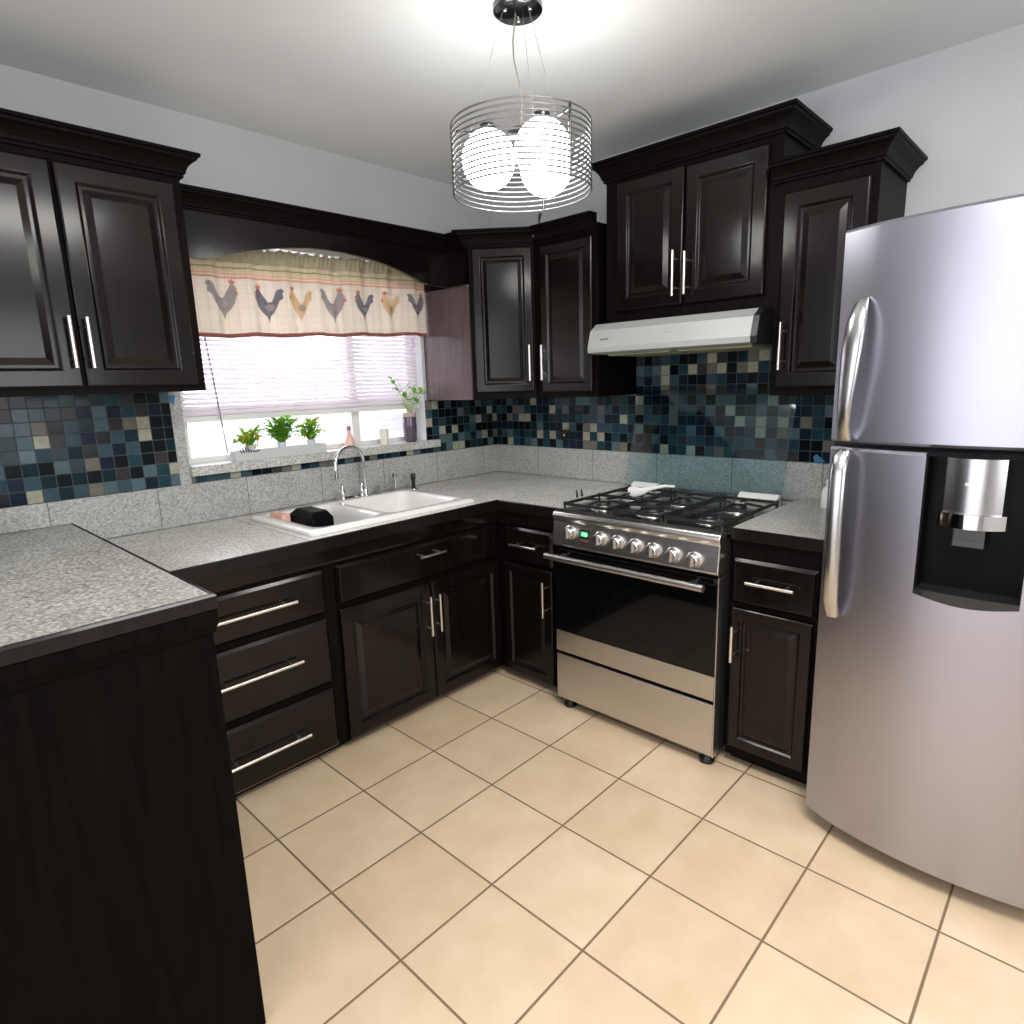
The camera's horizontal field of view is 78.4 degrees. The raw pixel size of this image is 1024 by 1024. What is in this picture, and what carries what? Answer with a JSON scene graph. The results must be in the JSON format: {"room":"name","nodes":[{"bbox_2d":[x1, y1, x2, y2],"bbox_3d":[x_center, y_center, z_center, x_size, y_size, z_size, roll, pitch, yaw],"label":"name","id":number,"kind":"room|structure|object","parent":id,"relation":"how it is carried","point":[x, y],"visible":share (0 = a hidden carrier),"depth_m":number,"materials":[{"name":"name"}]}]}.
{"room":"kitchen","nodes":[
{"label":"kitchen","id":0,"kind":"room"},
{"bbox_2d":[0,64,497,538],"bbox_3d":[-1.725,-0.242,2.367,0.150,2.544,4.900,9,16,42],"label":"wall","id":1,"kind":"structure","parent":0,"point":[235,160],"depth_m":2.74,"materials":[{"name":"grey paint"}]},
{"bbox_2d":[0,108,205,396],"bbox_3d":[-1.755,-0.742,1.839,0.402,0.807,1.575,9,16,42],"label":"upper cabinet","id":2,"kind":"object","parent":1,"relation":"attached to","point":[97,293],"visible":1,"depth_m":2.02,"materials":[{"name":"brown wood"}]},
{"bbox_2d":[180,183,466,287],"bbox_3d":[-0.737,-1.164,2.721,0.149,0.242,1.326,9,16,42],"label":"valance board","id":3,"kind":"object","parent":2,"relation":"attached to","point":[218,223],"visible":0.86,"depth_m":2.65,"materials":[{"name":"brown wood"}]},
{"bbox_2d":[168,392,191,484],"bbox_3d":[-1.387,-0.514,2.566,0.010,0.825,0.045,9,16,42],"label":"trim","id":4,"kind":"structure","parent":1,"relation":"attached to","point":[176,409],"depth_m":2.61,"materials":[{"name":"stone"}]},
{"bbox_2d":[0,392,497,507],"bbox_3d":[-1.327,-0.317,2.664,0.008,0.382,3.590,9,16,42],"label":"backsplash","id":5,"kind":"structure","parent":1,"relation":"attached to","point":[62,447],"depth_m":2.42,"materials":[{"name":"tile"}]},
{"bbox_2d":[166,395,174,404],"bbox_3d":[-1.391,-0.457,2.562,0.002,0.045,0.035,9,16,42],"label":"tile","id":6,"kind":"object","parent":5,"relation":"attached to","point":[171,398],"visible":1,"depth_m":2.56,"materials":[{"name":"blue tile"}]},
{"bbox_2d":[0,444,498,538],"bbox_3d":[-1.319,-0.045,2.715,0.015,0.169,3.583,9,16,42],"label":"granite upstand","id":7,"kind":"object","parent":1,"relation":"attached to","point":[133,512],"visible":1,"depth_m":2.79,"materials":[{"name":"grey stone"}]},
{"bbox_2d":[180,250,414,463],"bbox_3d":[-1.020,-0.783,3.086,0.060,0.970,1.285,9,16,42],"label":"window","id":8,"kind":"structure","parent":1,"relation":"in","point":[368,429],"depth_m":3.11,"materials":[{"name":"white glass"}]},
{"bbox_2d":[180,249,419,452],"bbox_3d":[-0.966,-0.794,3.029,0.059,0.920,1.272,9,16,42],"label":"window blind","id":9,"kind":"object","parent":8,"relation":"attached to","point":[351,397],"visible":0.35,"depth_m":3.02,"materials":[{"name":"white plastic"}]},
{"bbox_2d":[189,250,426,337],"bbox_3d":[-0.903,-1.010,2.938,0.083,0.409,1.292,9,16,42],"label":"curtain","id":10,"kind":"object","parent":1,"relation":"hanging from","point":[267,293],"visible":0.88,"depth_m":2.88,"materials":[{"name":"fabric"}]},
{"bbox_2d":[205,279,236,318],"bbox_3d":[-1.210,-0.886,2.628,0.029,0.155,0.140,9,16,42],"label":"print","id":11,"kind":"object","parent":10,"relation":"attached to","point":[220,294],"depth_m":2.63},
{"bbox_2d":[218,299,226,307],"bbox_3d":[-1.216,-0.875,2.632,0.009,0.032,0.053,3,13,23],"label":"print","id":12,"kind":"object","parent":10,"relation":"attached to","point":[222,303],"depth_m":2.64},
{"bbox_2d":[255,289,283,320],"bbox_3d":[-1.070,-0.915,2.776,0.029,0.146,0.132,9,16,42],"label":"print","id":13,"kind":"object","parent":10,"relation":"attached to","point":[269,303],"depth_m":2.78,"materials":[{"name":"fabric"}]},
{"bbox_2d":[265,304,274,310],"bbox_3d":[-1.075,-0.905,2.785,0.047,0.030,0.004,-13,16,-42],"label":"print","id":14,"kind":"object","parent":10,"relation":"attached to","point":[268,307],"depth_m":2.78},
{"bbox_2d":[289,290,312,320],"bbox_3d":[-0.966,-0.947,2.882,0.031,0.144,0.131,9,16,42],"label":"print","id":15,"kind":"object","parent":10,"relation":"attached to","point":[300,301],"depth_m":2.88},
{"bbox_2d":[297,305,305,311],"bbox_3d":[-0.967,-0.936,2.888,0.005,0.030,0.047,6,14,33],"label":"print","id":16,"kind":"object","parent":10,"relation":"attached to","point":[300,308],"depth_m":2.88},
{"bbox_2d":[328,305,335,312],"bbox_3d":[-0.857,-0.971,3.005,0.006,0.033,0.052,5,13,30],"label":"print","id":17,"kind":"object","parent":10,"relation":"attached to","point":[331,308],"depth_m":3.00},
{"bbox_2d":[320,288,345,323],"bbox_3d":[-0.857,-0.983,3.003,0.026,0.157,0.142,9,16,42],"label":"print","id":18,"kind":"object","parent":10,"relation":"attached to","point":[332,300],"depth_m":3.00},
{"bbox_2d":[354,294,373,317],"bbox_3d":[-0.735,-1.018,3.124,0.027,0.134,0.121,9,16,42],"label":"print","id":19,"kind":"object","parent":10,"relation":"attached to","point":[363,303],"depth_m":3.12,"materials":[{"name":"fabric"}]},
{"bbox_2d":[381,295,399,320],"bbox_3d":[-0.625,-1.054,3.240,0.025,0.136,0.123,9,16,42],"label":"print","id":20,"kind":"object","parent":10,"relation":"attached to","point":[390,304],"depth_m":3.24},
{"bbox_2d":[407,294,422,315],"bbox_3d":[-0.507,-1.091,3.346,0.026,0.131,0.119,9,16,42],"label":"print","id":21,"kind":"object","parent":10,"relation":"attached to","point":[414,301],"depth_m":3.32,"materials":[{"name":"fabric"}]},
{"bbox_2d":[190,439,440,476],"bbox_3d":[-0.918,-0.289,3.155,0.119,0.042,1.362,9,16,42],"label":"window sill","id":22,"kind":"structure","parent":1,"relation":"attached to","point":[216,467],"depth_m":2.99,"materials":[{"name":"stone"}]},
{"bbox_2d":[230,443,326,461],"bbox_3d":[-1.081,-0.291,2.935,0.062,0.059,0.447,9,16,42],"label":"tray","id":23,"kind":"object","parent":22,"relation":"on","point":[241,455],"visible":1,"depth_m":2.90,"materials":[{"name":"grey"}]},
{"bbox_2d":[232,424,266,450],"bbox_3d":[-1.171,-0.317,2.831,0.059,0.149,0.178,9,16,42],"label":"potted plant","id":24,"kind":"object","parent":23,"relation":"in","point":[249,437],"visible":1,"depth_m":2.81,"materials":[{"name":"green plant"}]},
{"bbox_2d":[257,415,300,447],"bbox_3d":[-1.077,-0.358,2.925,0.065,0.185,0.221,9,16,42],"label":"potted plant","id":25,"kind":"object","parent":23,"relation":"in","point":[280,433],"visible":1,"depth_m":2.92,"materials":[{"name":"green plant"}]},
{"bbox_2d":[292,417,325,444],"bbox_3d":[-0.980,-0.373,3.026,0.061,0.168,0.186,9,16,42],"label":"potted plant","id":26,"kind":"object","parent":23,"relation":"in","point":[310,425],"visible":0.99,"depth_m":3.03,"materials":[{"name":"green plant"}]},
{"bbox_2d":[344,426,355,445],"bbox_3d":[-0.830,-0.381,3.198,0.058,0.114,0.058,9,16,42],"label":"soap bottle","id":27,"kind":"object","parent":22,"relation":"on","point":[349,440],"visible":0.78,"depth_m":3.18,"materials":[{"name":"pink"}]},
{"bbox_2d":[379,429,388,444],"bbox_3d":[-0.682,-0.402,3.354,0.047,0.082,0.047,9,16,42],"label":"candle","id":28,"kind":"object","parent":22,"relation":"on","point":[384,435],"visible":1,"depth_m":3.34,"materials":[{"name":"beige wax"}]},
{"bbox_2d":[388,377,427,441],"bbox_3d":[-0.567,-0.560,3.432,0.257,0.355,0.115,-8,13,-29],"label":"vase","id":29,"kind":"object","parent":22,"relation":"on","point":[409,418],"visible":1,"depth_m":3.44,"materials":[{"name":"purple glass"}]},
{"bbox_2d":[0,0,1023,194],"bbox_3d":[0.037,-1.261,0.428,5.100,0.120,4.900,9,16,42],"label":"ceiling","id":30,"kind":"structure","parent":0,"point":[383,83],"depth_m":2.12,"materials":[{"name":"paint"}]},
{"bbox_2d":[450,0,591,212],"bbox_3d":[0.025,-1.239,1.899,0.431,0.514,0.431,9,16,42],"label":"pendant lamp","id":31,"kind":"object","parent":30,"relation":"hanging from","point":[543,147],"visible":1,"depth_m":1.83,"materials":[{"name":"chrome metal wire"},{"name":"polished chrome"},{"name":"white glass"}]},
{"bbox_2d":[480,121,494,128],"bbox_3d":[-0.074,-1.168,1.914,0.048,0.030,0.048,9,16,42],"label":"socket","id":32,"kind":"object","parent":31,"relation":"attached to","point":[486,122],"depth_m":1.89,"materials":[{"name":"silver metal"}]},
{"bbox_2d":[534,110,549,116],"bbox_3d":[0.087,-1.155,1.837,0.048,0.030,0.048,9,16,42],"label":"socket","id":33,"kind":"object","parent":31,"relation":"attached to","point":[537,111],"depth_m":1.82,"materials":[{"name":"silver metal"}]},
{"bbox_2d":[236,665,1023,1023],"bbox_3d":[0.120,1.348,0.964,5.100,0.120,4.900,9,16,42],"label":"floor","id":34,"kind":"structure","parent":0,"point":[493,850],"depth_m":1.82,"materials":[{"name":"beige tile"}]},
{"bbox_2d":[0,609,265,1023],"bbox_3d":[-1.400,0.738,1.313,1.102,1.029,1.220,9,16,42],"label":"base cabinet","id":35,"kind":"object","parent":34,"relation":"on","point":[124,895],"visible":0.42,"depth_m":1.20,"materials":[{"name":"black wood"}]},
{"bbox_2d":[0,523,217,666],"bbox_3d":[-1.419,0.217,1.210,1.116,0.031,1.222,9,16,42],"label":"countertop","id":36,"kind":"structure","parent":35,"relation":"on","point":[63,587],"depth_m":1.29,"materials":[{"name":"stone"}]},
{"bbox_2d":[213,564,343,796],"bbox_3d":[-1.169,0.578,2.435,0.718,0.875,0.729,9,16,42],"label":"base cabinet","id":37,"kind":"object","parent":34,"relation":"on","point":[274,640],"visible":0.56,"depth_m":2.30,"materials":[{"name":"brown wood"}]},
{"bbox_2d":[327,521,502,745],"bbox_3d":[-0.592,0.437,3.033,0.718,0.875,0.954,9,16,42],"label":"base cabinet","id":38,"kind":"object","parent":34,"relation":"on","point":[414,623],"visible":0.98,"depth_m":2.75,"materials":[{"name":"brown wood"}]},
{"bbox_2d":[106,471,627,592],"bbox_3d":[-0.910,0.157,2.369,1.092,0.111,3.583,9,16,42],"label":"countertop","id":39,"kind":"structure","parent":38,"relation":"on","point":[215,556],"depth_m":2.52,"materials":[{"name":"grey stone"}]},
{"bbox_2d":[334,445,369,500],"bbox_3d":[-0.800,-0.191,3.113,0.084,0.282,0.224,9,16,42],"label":"kitchen faucet","id":40,"kind":"object","parent":39,"relation":"on","point":[364,491],"visible":0.89,"depth_m":3.13,"materials":[{"name":"silver metal"}]},
{"bbox_2d":[251,489,473,535],"bbox_3d":[-0.657,0.064,2.874,0.532,0.178,0.858,9,16,42],"label":"double sink","id":41,"kind":"object","parent":39,"relation":"in","point":[350,513],"visible":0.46,"depth_m":2.88,"materials":[{"name":"white ceramic"}]},
{"bbox_2d":[270,511,290,521],"bbox_3d":[-1.002,0.057,2.725,0.110,0.108,0.040,9,16,42],"label":"sponge","id":42,"kind":"object","parent":41,"relation":"in","point":[284,516],"visible":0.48,"depth_m":2.69,"materials":[{"name":"pink"}]},
{"bbox_2d":[290,506,333,526],"bbox_3d":[-0.868,0.074,2.716,0.220,0.180,0.106,9,16,42],"label":"tub","id":43,"kind":"object","parent":41,"relation":"in","point":[310,516],"visible":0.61,"depth_m":2.65,"materials":[{"name":"black plastic"}]},
{"bbox_2d":[375,482,381,493],"bbox_3d":[-0.691,-0.123,3.264,0.059,0.062,0.041,9,16,42],"label":"soap dispenser","id":44,"kind":"object","parent":39,"relation":"on","point":[377,484],"visible":0.88,"depth_m":3.26,"materials":[{"name":"silver metal"}]},
{"bbox_2d":[390,473,397,490],"bbox_3d":[-0.624,-0.158,3.314,0.036,0.106,0.106,1,12,14],"label":"tap","id":45,"kind":"object","parent":39,"relation":"on","point":[394,475],"visible":0.88,"depth_m":3.33,"materials":[{"name":"silver metal"}]},
{"bbox_2d":[410,473,417,489],"bbox_3d":[-0.532,-0.166,3.385,0.041,0.088,0.042,9,16,42],"label":"sprayer","id":46,"kind":"object","parent":39,"relation":"on","point":[412,475],"visible":0.94,"depth_m":3.38,"materials":[{"name":"black plastic"}]},
{"bbox_2d":[498,522,560,686],"bbox_3d":[0.302,0.366,3.239,0.445,0.875,0.753,9,16,42],"label":"base cabinet","id":47,"kind":"object","parent":34,"relation":"on","point":[528,583],"visible":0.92,"depth_m":2.99,"materials":[{"name":"brown wood"}]},
{"bbox_2d":[543,388,797,764],"bbox_3d":[0.685,0.184,2.763,0.815,1.400,0.835,9,16,42],"label":"gas stove","id":48,"kind":"object","parent":34,"relation":"on","point":[644,582],"visible":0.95,"depth_m":2.60,"materials":[{"name":"silver metal"}]},
{"bbox_2d":[628,484,674,496],"bbox_3d":[0.632,-0.096,2.854,0.209,0.061,0.033,1,12,15],"label":"serving spoon","id":49,"kind":"object","parent":48,"relation":"on","point":[634,491],"visible":0.98,"depth_m":2.85,"materials":[{"name":"white plastic"}]},
{"bbox_2d":[566,492,787,539],"bbox_3d":[0.710,-0.011,2.715,0.754,0.026,0.652,9,16,42],"label":"cooktop","id":50,"kind":"object","parent":48,"relation":"in","point":[726,529],"depth_m":2.58,"materials":[{"name":"black metal"}]},
{"bbox_2d":[725,539,822,784],"bbox_3d":[1.143,0.493,2.458,0.321,0.888,0.753,9,16,42],"label":"base cabinet","id":51,"kind":"object","parent":34,"relation":"on","point":[775,590],"visible":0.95,"depth_m":2.21,"materials":[{"name":"brown wood"}]},
{"bbox_2d":[731,497,825,552],"bbox_3d":[1.143,0.034,2.378,0.323,0.042,0.719,9,16,42],"label":"countertop","id":52,"kind":"structure","parent":51,"relation":"on","point":[800,523],"depth_m":2.22,"materials":[{"name":"stone"}]},
{"bbox_2d":[821,479,827,508],"bbox_3d":[1.258,-0.073,2.490,0.055,0.114,0.056,9,16,42],"label":"spray bottle","id":53,"kind":"object","parent":52,"relation":"on","point":[825,489],"visible":0.36,"depth_m":2.48,"materials":[{"name":"white plastic"}]},
{"bbox_2d":[805,193,1023,908],"bbox_3d":[1.454,0.111,1.910,0.732,1.838,0.897,9,16,42],"label":"refrigerator","id":54,"kind":"object","parent":34,"relation":"on","point":[916,748],"visible":1,"depth_m":1.66,"materials":[{"name":"grey metal"}]},
{"bbox_2d":[489,24,1023,502],"bbox_3d":[1.758,-0.346,2.330,4.950,2.544,0.150,9,16,42],"label":"wall","id":55,"kind":"structure","parent":0,"point":[962,105],"depth_m":2.22,"materials":[{"name":"grey paint"}]},
{"bbox_2d":[423,226,543,399],"bbox_3d":[-0.088,-1.033,3.395,0.659,0.823,0.633,9,16,42],"label":"upper cabinet","id":56,"kind":"object","parent":55,"relation":"attached to","point":[479,342],"visible":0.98,"depth_m":3.20,"materials":[{"name":"brown wood"}]},
{"bbox_2d":[529,210,636,396],"bbox_3d":[0.353,-0.998,3.147,0.392,0.820,0.395,9,16,42],"label":"upper cabinet","id":57,"kind":"object","parent":55,"relation":"attached to","point":[570,252],"visible":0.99,"depth_m":3.02,"materials":[{"name":"brown wood"}]},
{"bbox_2d":[498,444,828,499],"bbox_3d":[1.000,-0.175,2.985,2.999,0.169,0.015,9,16,42],"label":"granite upstand","id":58,"kind":"object","parent":55,"relation":"attached to","point":[802,479],"visible":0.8,"depth_m":3.49,"materials":[{"name":"grey stone"}]},
{"bbox_2d":[496,349,836,463],"bbox_3d":[0.993,-0.563,2.905,2.992,0.622,0.008,9,16,42],"label":"backsplash","id":59,"kind":"structure","parent":55,"relation":"attached to","point":[604,422],"depth_m":3.18,"materials":[{"name":"tile"}]},
{"bbox_2d":[559,429,569,440],"bbox_3d":[0.299,-0.439,3.587,0.075,0.062,0.016,9,16,42],"label":"power outlet","id":60,"kind":"object","parent":59,"relation":"attached to","point":[564,434],"visible":1,"depth_m":3.58,"materials":[{"name":"black plastic"}]},
{"bbox_2d":[813,454,824,462],"bbox_3d":[1.309,-0.228,2.673,0.050,0.038,0.001,9,16,42],"label":"sticker","id":61,"kind":"object","parent":59,"relation":"attached to","point":[816,457],"visible":1,"depth_m":2.68,"materials":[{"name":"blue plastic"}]},
{"bbox_2d":[589,98,832,323],"bbox_3d":[0.803,-1.178,2.674,0.890,0.685,0.390,9,16,42],"label":"upper cabinet","id":62,"kind":"object","parent":55,"relation":"attached to","point":[692,217],"visible":0.95,"depth_m":2.51,"materials":[{"name":"brown wood"}]},
{"bbox_2d":[588,307,773,355],"bbox_3d":[0.776,-0.762,2.712,0.764,0.140,0.474,9,16,42],"label":"range hood","id":63,"kind":"object","parent":62,"relation":"attached to","point":[744,329],"visible":0.91,"depth_m":2.52,"materials":[{"name":"white metal"}]},
{"bbox_2d":[768,127,927,395],"bbox_3d":[1.219,-0.861,2.333,0.411,0.828,0.410,9,16,42],"label":"upper cabinet","id":64,"kind":"object","parent":55,"relation":"attached to","point":[827,192],"visible":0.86,"depth_m":2.23,"materials":[{"name":"brown wood"}]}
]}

